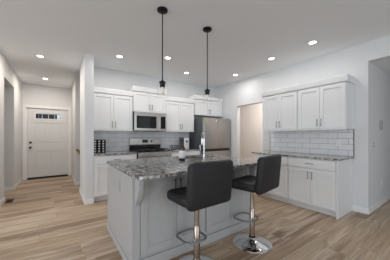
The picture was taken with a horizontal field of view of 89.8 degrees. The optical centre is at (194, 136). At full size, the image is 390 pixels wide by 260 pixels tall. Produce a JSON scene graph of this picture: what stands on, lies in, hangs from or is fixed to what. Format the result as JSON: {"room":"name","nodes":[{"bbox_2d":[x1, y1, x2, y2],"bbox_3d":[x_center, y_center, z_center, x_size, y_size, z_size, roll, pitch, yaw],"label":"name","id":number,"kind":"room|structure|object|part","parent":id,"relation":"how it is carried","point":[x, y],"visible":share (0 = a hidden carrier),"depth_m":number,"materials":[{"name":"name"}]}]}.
{"room":"kitchen","nodes":[
{"label":"kitchen","id":0,"kind":"room"},
{"bbox_2d":[4,84,6,186],"bbox_3d":[-4.439,-0.130,3.501,1.350,2.740,1.630,0,0,-35],"label":"wall","id":1,"kind":"structure","parent":0,"point":[5,86],"depth_m":4.44,"materials":[{"name":"white paint"}]},
{"bbox_2d":[4,186,14,190],"bbox_3d":[-4.738,1.192,4.132,1.384,0.095,0.014,0,0,-35],"label":"baseboard","id":2,"kind":"structure","parent":1,"relation":"attached to","point":[8,188],"depth_m":4.47,"materials":[{"name":"white paint"}]},
{"bbox_2d":[0,51,21,200],"bbox_3d":[-4.110,-0.130,4.312,0.120,2.740,2.820,0,0,-35],"label":"wall","id":3,"kind":"structure","parent":0,"point":[8,77],"depth_m":4.49,"materials":[{"name":"white paint"}]},
{"bbox_2d":[0,177,21,206],"bbox_3d":[-4.055,1.192,4.351,0.014,0.095,2.820,0,0,-35],"label":"baseboard","id":4,"kind":"structure","parent":3,"relation":"attached to","point":[2,201],"depth_m":4.58,"materials":[{"name":"white paint"}]},
{"bbox_2d":[22,83,71,176],"bbox_3d":[-4.424,-0.130,5.906,1.435,2.740,0.150,0,0,-35],"label":"wall","id":5,"kind":"structure","parent":0,"point":[32,94],"depth_m":5.79,"materials":[{"name":"white paint"}]},
{"bbox_2d":[27,108,67,178],"bbox_3d":[-4.375,0.205,5.864,0.989,2.030,0.125,0,0,-35],"label":"door","id":6,"kind":"structure","parent":5,"relation":"in","point":[47,129],"depth_m":5.86,"materials":[{"name":"white paint"}]},
{"bbox_2d":[23,104,71,179],"bbox_3d":[-4.398,0.170,5.882,1.162,2.140,0.118,0,0,-35],"label":"trim","id":7,"kind":"structure","parent":5,"relation":"attached to","point":[25,106],"depth_m":5.75,"materials":[{"name":"white paint"}]},
{"bbox_2d":[27,175,67,179],"bbox_3d":[-4.409,1.230,5.898,0.972,0.019,0.160,0,0,-35],"label":"threshold","id":8,"kind":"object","parent":5,"relation":"attached to","point":[65,175],"depth_m":5.81,"materials":[{"name":"brown metal"}]},
{"bbox_2d":[72,77,79,181],"bbox_3d":[-3.409,-0.130,5.603,0.120,2.740,1.510,0,0,-35],"label":"wall","id":9,"kind":"structure","parent":0,"point":[76,86],"depth_m":4.99,"materials":[{"name":"white paint"}]},
{"bbox_2d":[71,173,79,184],"bbox_3d":[-2.295,1.192,6.367,2.849,0.095,1.510,0,0,-35],"label":"baseboard","id":10,"kind":"structure","parent":9,"relation":"attached to","point":[76,182],"depth_m":4.99,"materials":[{"name":"white paint"}]},
{"bbox_2d":[80,54,93,198],"bbox_3d":[-2.221,-0.130,3.999,0.143,2.740,1.000,0,0,-35],"label":"wall","id":11,"kind":"structure","parent":0,"point":[87,66],"depth_m":3.61,"materials":[{"name":"white paint"}]},
{"bbox_2d":[79,188,93,204],"bbox_3d":[-2.223,1.192,3.990,0.157,0.095,1.014,0,0,-35],"label":"baseboard","id":12,"kind":"structure","parent":11,"relation":"attached to","point":[85,201],"depth_m":3.60,"materials":[{"name":"white paint"}]},
{"bbox_2d":[94,66,214,151],"bbox_3d":[-0.831,-0.130,5.175,3.480,2.740,0.130,0,0,-35],"label":"wall","id":13,"kind":"structure","parent":0,"point":[103,77],"depth_m":4.72,"materials":[{"name":"white paint"}]},
{"bbox_2d":[94,87,133,130],"bbox_3d":[-1.773,-0.547,4.211,0.827,0.865,0.384,0,0,-35],"label":"upper cabinet","id":14,"kind":"object","parent":13,"relation":"attached to","point":[113,108],"visible":0.91,"depth_m":4.06,"materials":[{"name":"white paint"}]},
{"bbox_3d":[-1.858,-0.499,3.973,0.388,0.718,0.019,0,0,-35],"label":"door","id":15,"kind":"part","parent":14,"relation":"part of","materials":[{"name":"white paint"}]},
{"bbox_3d":[-1.699,-0.127,4.086,0.803,0.023,0.018,0,0,-35],"label":"light rail","id":16,"kind":"part","parent":14,"relation":"part of","materials":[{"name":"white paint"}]},
{"bbox_3d":[-1.776,-0.925,4.216,0.827,0.110,0.372,0,0,-35],"label":"crown molding","id":17,"kind":"part","parent":14,"relation":"part of","materials":[{"name":"white paint"}]},
{"bbox_3d":[-1.538,-0.499,4.197,0.388,0.718,0.019,0,0,-35],"label":"door","id":18,"kind":"part","parent":14,"relation":"part of","materials":[{"name":"white paint"}]},
{"bbox_2d":[128,86,166,112],"bbox_3d":[-1.120,-0.827,4.651,0.829,0.557,0.414,0,0,-35],"label":"upper cabinet","id":19,"kind":"object","parent":13,"relation":"attached to","point":[145,99],"visible":0.94,"depth_m":4.48,"materials":[{"name":"white paint"}]},
{"bbox_3d":[-1.183,-0.778,4.409,0.378,0.410,0.019,0,0,-35],"label":"door","id":20,"kind":"part","parent":19,"relation":"part of","materials":[{"name":"white paint"}]},
{"bbox_3d":[-1.123,-1.050,4.656,0.829,0.110,0.402,0,0,-35],"label":"crown molding","id":21,"kind":"part","parent":19,"relation":"part of","materials":[{"name":"white paint"}]},
{"bbox_2d":[133,111,165,131],"bbox_3d":[-1.105,-0.335,4.625,0.776,0.425,0.454,0,0,-35],"label":"microwave","id":22,"kind":"object","parent":19,"relation":"attached to","point":[142,121],"visible":0.99,"depth_m":4.45,"materials":[{"name":"silver metal"}]},
{"bbox_3d":[-1.081,-0.312,4.438,0.600,0.373,0.029,0,0,-35],"label":"door","id":23,"kind":"part","parent":22,"relation":"part of","materials":[{"name":"silver metal"}]},
{"bbox_3d":[-0.763,-0.312,4.661,0.174,0.373,0.029,0,0,-35],"label":"control panel","id":24,"kind":"part","parent":22,"relation":"part of","materials":[{"name":"black glass"}]},
{"bbox_3d":[-0.871,-0.778,4.628,0.378,0.410,0.019,0,0,-35],"label":"door","id":25,"kind":"part","parent":19,"relation":"part of","materials":[{"name":"white paint"}]},
{"bbox_2d":[165,96,195,131],"bbox_3d":[-0.455,-0.547,5.135,0.899,0.865,0.384,0,0,-35],"label":"upper cabinet","id":26,"kind":"object","parent":13,"relation":"attached to","point":[179,111],"visible":0.94,"depth_m":4.99,"materials":[{"name":"white paint"}]},
{"bbox_3d":[-0.541,-0.499,4.896,0.412,0.718,0.019,0,0,-35],"label":"door","id":27,"kind":"part","parent":26,"relation":"part of","materials":[{"name":"white paint"}]},
{"bbox_3d":[-0.458,-0.925,5.140,0.899,0.110,0.372,0,0,-35],"label":"crown molding","id":28,"kind":"part","parent":26,"relation":"part of","materials":[{"name":"white paint"}]},
{"bbox_3d":[-0.200,-0.499,5.135,0.412,0.718,0.019,0,0,-35],"label":"door","id":29,"kind":"part","parent":26,"relation":"part of","materials":[{"name":"white paint"}]},
{"bbox_2d":[187,95,222,116],"bbox_3d":[0.308,-0.847,5.670,1.034,0.537,0.384,0,0,-35],"label":"upper cabinet","id":30,"kind":"object","parent":13,"relation":"attached to","point":[212,107],"visible":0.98,"depth_m":5.52,"materials":[{"name":"white paint"}]},
{"bbox_3d":[0.199,-0.798,5.415,0.491,0.390,0.019,0,0,-35],"label":"door","id":31,"kind":"part","parent":30,"relation":"part of","materials":[{"name":"white paint"}]},
{"bbox_3d":[0.305,-1.060,5.675,1.034,0.110,0.372,0,0,-35],"label":"crown molding","id":32,"kind":"part","parent":30,"relation":"part of","materials":[{"name":"white paint"}]},
{"bbox_3d":[0.604,-0.798,5.698,0.491,0.390,0.019,0,0,-35],"label":"door","id":33,"kind":"part","parent":30,"relation":"part of","materials":[{"name":"white paint"}]},
{"bbox_2d":[0,0,389,88],"bbox_3d":[-0.642,-1.550,1.962,11.600,0.100,11.150,0,0,-35],"label":"ceiling","id":34,"kind":"structure","parent":0,"point":[244,33],"depth_m":2.86,"materials":[{"name":"white paint"}]},
{"bbox_2d":[34,54,45,57],"bbox_3d":[-2.896,-1.494,3.661,0.188,0.009,0.188,0,0,-35],"label":"recessed light","id":35,"kind":"object","parent":34,"relation":"in","point":[35,55],"visible":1,"depth_m":3.65,"materials":[{"name":"white plastic"}]},
{"bbox_2d":[114,54,124,58],"bbox_3d":[-1.415,-1.494,3.673,0.188,0.009,0.188,0,0,-35],"label":"recessed light","id":36,"kind":"object","parent":34,"relation":"in","point":[116,55],"visible":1,"depth_m":3.67,"materials":[{"name":"white plastic"}]},
{"bbox_2d":[157,6,167,93],"bbox_3d":[-0.386,-0.985,2.319,0.124,1.030,0.124,0,0,-35],"label":"pendant light","id":37,"kind":"object","parent":34,"relation":"hanging from","point":[162,10],"visible":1,"depth_m":2.31,"materials":[{"name":"black metal"}]},
{"bbox_2d":[159,80,165,87],"bbox_3d":[-0.386,-0.624,2.319,0.076,0.083,0.076,0,0,-35],"label":"socket","id":38,"kind":"object","parent":37,"relation":"attached to","point":[162,83],"depth_m":2.29,"materials":[{"name":"black metal"}]},
{"bbox_3d":[-0.386,-1.065,2.319,0.012,0.830,0.012,0,0,32],"label":"rod","id":39,"kind":"part","parent":37,"relation":"part of","materials":[{"name":"black metal"}]},
{"bbox_2d":[163,56,172,59],"bbox_3d":[-0.520,-1.494,3.739,0.188,0.009,0.188,0,0,-35],"label":"recessed light","id":40,"kind":"object","parent":34,"relation":"in","point":[164,57],"visible":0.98,"depth_m":3.73,"materials":[{"name":"white plastic"}]},
{"bbox_2d":[203,26,211,99],"bbox_3d":[0.172,-0.985,2.734,0.124,1.030,0.124,0,0,-35],"label":"pendant light","id":41,"kind":"object","parent":34,"relation":"hanging from","point":[207,29],"visible":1,"depth_m":2.73,"materials":[{"name":"black metal"}]},
{"bbox_3d":[0.172,-1.065,2.734,0.012,0.830,0.012,0,0,32],"label":"rod","id":42,"kind":"part","parent":41,"relation":"part of","materials":[{"name":"black metal"}]},
{"bbox_2d":[266,57,276,60],"bbox_3d":[1.474,-1.494,3.769,0.188,0.009,0.188,0,0,-35],"label":"recessed light","id":43,"kind":"object","parent":34,"relation":"in","point":[268,58],"visible":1,"depth_m":3.76,"materials":[{"name":"white plastic"}]},
{"bbox_2d":[306,40,319,44],"bbox_3d":[1.877,-1.494,3.123,0.188,0.009,0.188,0,0,-35],"label":"recessed light","id":44,"kind":"object","parent":34,"relation":"in","point":[312,42],"visible":1,"depth_m":3.12,"materials":[{"name":"white plastic"}]},
{"bbox_2d":[0,176,389,259],"bbox_3d":[-0.642,1.270,1.962,11.600,0.060,11.150,0,0,-35],"label":"floor","id":45,"kind":"structure","parent":0,"point":[47,218],"depth_m":2.58,"materials":[{"name":"brown wood"}]},
{"bbox_2d":[94,154,136,201],"bbox_3d":[-1.704,0.803,4.089,0.798,0.873,0.664,0,0,-35],"label":"base cabinet","id":46,"kind":"object","parent":45,"relation":"on","point":[100,162],"visible":0.29,"depth_m":3.71,"materials":[{"name":"white paint"}]},
{"bbox_3d":[-1.698,0.830,3.743,0.385,0.581,0.019,0,0,-35],"label":"door","id":47,"kind":"part","parent":46,"relation":"part of","materials":[{"name":"white paint"}]},
{"bbox_2d":[94,151,136,155],"bbox_3d":[-1.707,0.350,4.094,0.800,0.030,0.634,0,0,-35],"label":"countertop","id":48,"kind":"structure","parent":46,"relation":"on","point":[107,152],"depth_m":3.90,"materials":[{"name":"stone"}]},
{"bbox_2d":[94,139,105,152],"bbox_3d":[-1.976,0.203,4.016,0.243,0.271,0.126,0,0,-35],"label":"rack","id":49,"kind":"object","parent":48,"relation":"on","point":[101,140],"visible":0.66,"depth_m":3.99,"materials":[{"name":"black metal"}]},
{"bbox_3d":[-1.539,0.452,3.854,0.773,0.144,0.019,0,0,-35],"label":"drawer","id":50,"kind":"part","parent":46,"relation":"part of","materials":[{"name":"white paint"}]},
{"bbox_2d":[129,138,170,158],"bbox_3d":[-1.027,0.644,4.514,0.776,1.192,0.725,0,0,-35],"label":"gas range","id":51,"kind":"object","parent":45,"relation":"on","point":[144,147],"visible":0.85,"depth_m":4.55,"materials":[{"name":"silver metal"}]},
{"bbox_2d":[130,150,170,152],"bbox_3d":[-1.027,0.331,4.513,0.772,0.018,0.576,0,0,-35],"label":"cooktop","id":52,"kind":"object","parent":51,"relation":"in","point":[138,151],"depth_m":4.32,"materials":[{"name":"black glass"}]},
{"bbox_3d":[-0.867,0.390,4.286,0.768,0.100,0.045,0,0,-35],"label":"control panel","id":53,"kind":"part","parent":51,"relation":"part of","materials":[{"name":"silver metal"}]},
{"bbox_2d":[107,157,256,259],"bbox_3d":[-0.163,0.803,2.646,1.698,0.874,1.200,0,0,-35],"label":"kitchen island","id":54,"kind":"object","parent":45,"relation":"on","point":[143,223],"visible":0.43,"depth_m":2.00,"materials":[{"name":"grey paint"}]},
{"bbox_3d":[-0.866,0.803,2.211,0.019,0.874,1.065,0,0,-35],"label":"panel","id":55,"kind":"part","parent":54,"relation":"part of","materials":[{"name":"grey paint"}]},
{"bbox_3d":[-0.536,0.803,1.802,0.052,0.874,0.024,0,0,-35],"label":"corner post","id":56,"kind":"part","parent":54,"relation":"part of","materials":[{"name":"grey paint"}]},
{"bbox_3d":[-0.345,0.745,1.913,0.373,0.717,0.019,0,0,-35],"label":"door","id":57,"kind":"part","parent":54,"relation":"part of","materials":[{"name":"grey paint"}]},
{"bbox_3d":[-0.185,1.190,2.677,1.698,0.100,1.083,0,0,-35],"label":"molding","id":58,"kind":"part","parent":54,"relation":"part of","materials":[{"name":"grey paint"}]},
{"bbox_2d":[107,154,256,179],"bbox_3d":[-0.092,0.350,2.653,1.825,0.030,1.300,0,0,-35],"label":"countertop","id":59,"kind":"structure","parent":54,"relation":"on","point":[159,167],"depth_m":2.33,"materials":[{"name":"stone"}]},
{"bbox_2d":[179,139,184,160],"bbox_3d":[-0.180,0.184,2.731,0.093,0.303,0.093,0,0,-13],"label":"soap bottle","id":60,"kind":"object","parent":59,"relation":"on","point":[181,148],"visible":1,"depth_m":2.69,"materials":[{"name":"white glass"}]},
{"bbox_2d":[199,132,205,157],"bbox_3d":[0.130,0.135,3.067,0.095,0.401,0.268,0,0,7],"label":"kitchen faucet","id":61,"kind":"object","parent":59,"relation":"on","point":[203,134],"visible":0.95,"depth_m":2.98,"materials":[{"name":"silver metal"}]},
{"bbox_3d":[-0.037,0.745,2.129,0.373,0.717,0.019,0,0,-35],"label":"door","id":62,"kind":"part","parent":54,"relation":"part of","materials":[{"name":"grey paint"}]},
{"bbox_3d":[0.109,0.803,2.257,1.527,0.874,0.018,0,0,-35],"label":"frame","id":63,"kind":"part","parent":54,"relation":"part of","materials":[{"name":"grey paint"}]},
{"bbox_3d":[0.280,0.745,2.351,0.373,0.717,0.019,0,0,-35],"label":"door","id":64,"kind":"part","parent":54,"relation":"part of","materials":[{"name":"grey paint"}]},
{"bbox_3d":[0.588,0.745,2.567,0.373,0.717,0.019,0,0,-35],"label":"door","id":65,"kind":"part","parent":54,"relation":"part of","materials":[{"name":"grey paint"}]},
{"bbox_2d":[171,151,199,156],"bbox_3d":[-0.374,0.803,5.021,0.858,0.873,0.664,0,0,-35],"label":"base cabinet","id":66,"kind":"object","parent":45,"relation":"on","point":[186,152],"visible":0.07,"depth_m":4.81,"materials":[{"name":"white paint"}]},
{"bbox_2d":[170,148,199,151],"bbox_3d":[-0.373,0.350,5.029,0.869,0.030,0.634,0,0,-35],"label":"countertop","id":67,"kind":"structure","parent":66,"relation":"on","point":[189,149],"depth_m":4.91,"materials":[{"name":"stone"}]},
{"bbox_2d":[180,138,188,148],"bbox_3d":[-0.273,0.185,5.224,0.170,0.300,0.232,0,0,-35],"label":"coffee maker","id":68,"kind":"object","parent":67,"relation":"on","point":[185,140],"visible":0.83,"depth_m":5.13,"materials":[{"name":"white plastic"}]},
{"bbox_3d":[-0.222,0.185,5.139,0.155,0.290,0.011,0,0,-35],"label":"panel","id":69,"kind":"part","parent":68,"relation":"part of","materials":[{"name":"white plastic"}]},
{"bbox_2d":[167,159,232,259],"bbox_3d":[0.027,0.725,1.818,0.484,1.030,0.473,0,0,-37],"label":"bar stool","id":70,"kind":"object","parent":45,"relation":"on","point":[209,183],"visible":1,"depth_m":1.65,"materials":[{"name":"black leather"},{"name":"chrome"}]},
{"bbox_3d":[0.008,0.547,1.843,0.470,0.090,0.370,0,0,-37],"label":"seat","id":71,"kind":"part","parent":70,"relation":"part of","materials":[{"name":"black leather"}]},
{"bbox_3d":[0.138,0.405,1.671,0.484,0.390,0.104,0,0,-37],"label":"backrest","id":72,"kind":"part","parent":70,"relation":"part of","materials":[{"name":"black leather"}]},
{"bbox_2d":[189,117,229,155],"bbox_3d":[0.411,0.373,5.520,0.920,1.734,0.692,0,0,-35],"label":"refrigerator","id":73,"kind":"object","parent":45,"relation":"on","point":[216,131],"visible":0.65,"depth_m":5.24,"materials":[{"name":"grey metal"}]},
{"bbox_3d":[0.399,-0.077,5.134,0.458,0.805,0.070,0,0,-35],"label":"door","id":74,"kind":"part","parent":73,"relation":"part of","materials":[{"name":"silver metal"}]},
{"bbox_3d":[0.582,0.360,5.276,0.912,0.069,0.056,0,0,-35],"label":"pocket handle","id":75,"kind":"part","parent":73,"relation":"part of","materials":[{"name":"black plastic"}]},
{"bbox_3d":[0.588,0.588,5.267,0.920,0.384,0.070,0,0,-35],"label":"freezer drawer","id":76,"kind":"part","parent":73,"relation":"part of","materials":[{"name":"silver metal"}]},
{"bbox_3d":[0.778,-0.077,5.399,0.458,0.805,0.070,0,0,-35],"label":"door","id":77,"kind":"part","parent":73,"relation":"part of","materials":[{"name":"silver metal"}]},
{"bbox_2d":[232,154,280,253],"bbox_3d":[0.678,0.725,2.269,0.473,1.030,0.484,0,0,45],"label":"bar stool","id":78,"kind":"object","parent":45,"relation":"on","point":[267,178],"visible":0.94,"depth_m":2.16,"materials":[{"name":"black leather"},{"name":"chrome"}]},
{"bbox_3d":[0.656,0.547,2.291,0.370,0.090,0.470,0,0,45],"label":"seat","id":79,"kind":"part","parent":78,"relation":"part of","materials":[{"name":"black leather"}]},
{"bbox_3d":[0.809,0.405,2.138,0.104,0.390,0.484,0,0,45],"label":"backrest","id":80,"kind":"part","parent":78,"relation":"part of","materials":[{"name":"black leather"}]},
{"bbox_2d":[254,154,290,203],"bbox_3d":[1.699,0.803,4.015,0.664,0.873,0.763,0,0,-35],"label":"base cabinet","id":81,"kind":"object","parent":45,"relation":"on","point":[281,193],"visible":0.4,"depth_m":3.63,"materials":[{"name":"white paint"}]},
{"bbox_3d":[1.464,0.452,3.851,0.019,0.144,0.738,0,0,-35],"label":"drawer","id":82,"kind":"part","parent":81,"relation":"part of","materials":[{"name":"white paint"}]},
{"bbox_3d":[1.571,0.830,3.699,0.019,0.581,0.368,0,0,-35],"label":"door","id":83,"kind":"part","parent":81,"relation":"part of","materials":[{"name":"white paint"}]},
{"bbox_2d":[289,157,351,219],"bbox_3d":[2.138,0.803,3.389,0.664,0.874,0.764,0,0,-35],"label":"base cabinet","id":84,"kind":"object","parent":45,"relation":"on","point":[322,186],"visible":0.96,"depth_m":3.14,"materials":[{"name":"white paint"}]},
{"bbox_3d":[1.797,0.830,3.376,0.019,0.581,0.368,0,0,-35],"label":"door","id":85,"kind":"part","parent":84,"relation":"part of","materials":[{"name":"white paint"}]},
{"bbox_2d":[251,151,353,160],"bbox_3d":[1.919,0.350,3.711,0.633,0.030,1.595,0,0,-35],"label":"countertop","id":86,"kind":"structure","parent":84,"relation":"on","point":[288,154],"depth_m":3.41,"materials":[{"name":"stone"}]},
{"bbox_3d":[1.900,0.452,3.229,0.019,0.144,0.726,0,0,-35],"label":"drawer","id":87,"kind":"part","parent":84,"relation":"part of","materials":[{"name":"white paint"}]},
{"bbox_3d":[2.006,0.830,3.078,0.019,0.581,0.356,0,0,-35],"label":"door","id":88,"kind":"part","parent":84,"relation":"part of","materials":[{"name":"white paint"}]},
{"bbox_3d":[2.368,0.803,3.094,0.626,0.874,0.018,0,0,-35],"label":"panel","id":89,"kind":"part","parent":84,"relation":"part of","materials":[{"name":"white paint"}]},
{"bbox_2d":[215,35,389,207],"bbox_3d":[2.892,-0.130,2.992,0.130,2.740,7.980,0,0,-35],"label":"wall","id":90,"kind":"structure","parent":0,"point":[354,61],"depth_m":3.57,"materials":[{"name":"white paint"}]},
{"bbox_2d":[261,84,297,130],"bbox_3d":[1.823,-0.540,4.082,0.384,0.860,0.782,0,0,-35],"label":"upper cabinet","id":91,"kind":"object","parent":90,"relation":"attached to","point":[280,105],"visible":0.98,"depth_m":3.94,"materials":[{"name":"white paint"}]},
{"bbox_3d":[1.604,-0.492,4.139,0.019,0.713,0.365,0,0,-35],"label":"door","id":92,"kind":"part","parent":91,"relation":"part of","materials":[{"name":"white paint"}]},
{"bbox_3d":[1.828,-0.915,4.085,0.372,0.110,0.782,0,0,-35],"label":"crown molding","id":93,"kind":"part","parent":91,"relation":"part of","materials":[{"name":"white paint"}]},
{"bbox_3d":[1.711,-0.121,3.990,0.018,0.023,0.758,0,0,-35],"label":"light rail","id":94,"kind":"part","parent":91,"relation":"part of","materials":[{"name":"white paint"}]},
{"bbox_3d":[1.815,-0.492,3.838,0.019,0.713,0.365,0,0,-35],"label":"door","id":95,"kind":"part","parent":91,"relation":"part of","materials":[{"name":"white paint"}]},
{"bbox_2d":[297,74,355,129],"bbox_3d":[2.272,-0.540,3.442,0.384,0.860,0.782,0,0,-35],"label":"upper cabinet","id":96,"kind":"object","parent":90,"relation":"attached to","point":[326,103],"visible":1,"depth_m":3.27,"materials":[{"name":"white paint"}]},
{"bbox_3d":[2.040,-0.492,3.517,0.019,0.713,0.365,0,0,-35],"label":"door","id":97,"kind":"part","parent":96,"relation":"part of","materials":[{"name":"white paint"}]},
{"bbox_3d":[2.147,-0.121,3.367,0.018,0.023,0.758,0,0,-35],"label":"light rail","id":98,"kind":"part","parent":96,"relation":"part of","materials":[{"name":"white paint"}]},
{"bbox_3d":[2.277,-0.915,3.445,0.372,0.110,0.782,0,0,-35],"label":"crown molding","id":99,"kind":"part","parent":96,"relation":"part of","materials":[{"name":"white paint"}]},
{"bbox_3d":[2.251,-0.492,3.216,0.019,0.713,0.365,0,0,-35],"label":"door","id":100,"kind":"part","parent":96,"relation":"part of","materials":[{"name":"white paint"}]},
{"bbox_2d":[336,139,340,145],"bbox_3d":[2.507,0.110,3.418,0.008,0.115,0.070,0,0,-35],"label":"power outlet","id":101,"kind":"object","parent":90,"relation":"attached to","point":[338,141],"visible":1,"depth_m":3.42,"materials":[{"name":"white plastic"}]},
{"bbox_2d":[352,205,371,214],"bbox_3d":[1.951,1.192,4.330,0.134,0.095,2.949,0,0,-35],"label":"baseboard","id":102,"kind":"structure","parent":90,"relation":"attached to","point":[363,210],"depth_m":3.16,"materials":[{"name":"white paint"}]},
{"bbox_2d":[240,62,389,206],"bbox_3d":[3.159,-0.130,4.596,2.150,2.740,6.900,0,0,-35],"label":"wall","id":103,"kind":"structure","parent":0,"point":[379,80],"depth_m":3.67,"materials":[{"name":"white paint"}]},
{"bbox_2d":[371,194,389,211],"bbox_3d":[3.688,1.192,3.755,2.050,0.095,0.014,0,0,-35],"label":"baseboard","id":104,"kind":"structure","parent":103,"relation":"attached to","point":[377,205],"depth_m":3.46,"materials":[{"name":"white paint"}]},
{"bbox_2d":[379,119,382,130],"bbox_3d":[3.316,-0.200,3.492,0.180,0.200,0.018,0,0,-35],"label":"wall control","id":105,"kind":"object","parent":103,"relation":"attached to","point":[380,121],"visible":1,"depth_m":3.45,"materials":[{"name":"white plastic"}]},
{"bbox_2d":[371,58,389,75],"bbox_3d":[4.362,-1.228,2.792,2.050,0.063,2.365,0,0,-35],"label":"ceiling","id":106,"kind":"structure","parent":0,"point":[384,65],"depth_m":3.29,"materials":[{"name":"white paint"}]}
]}

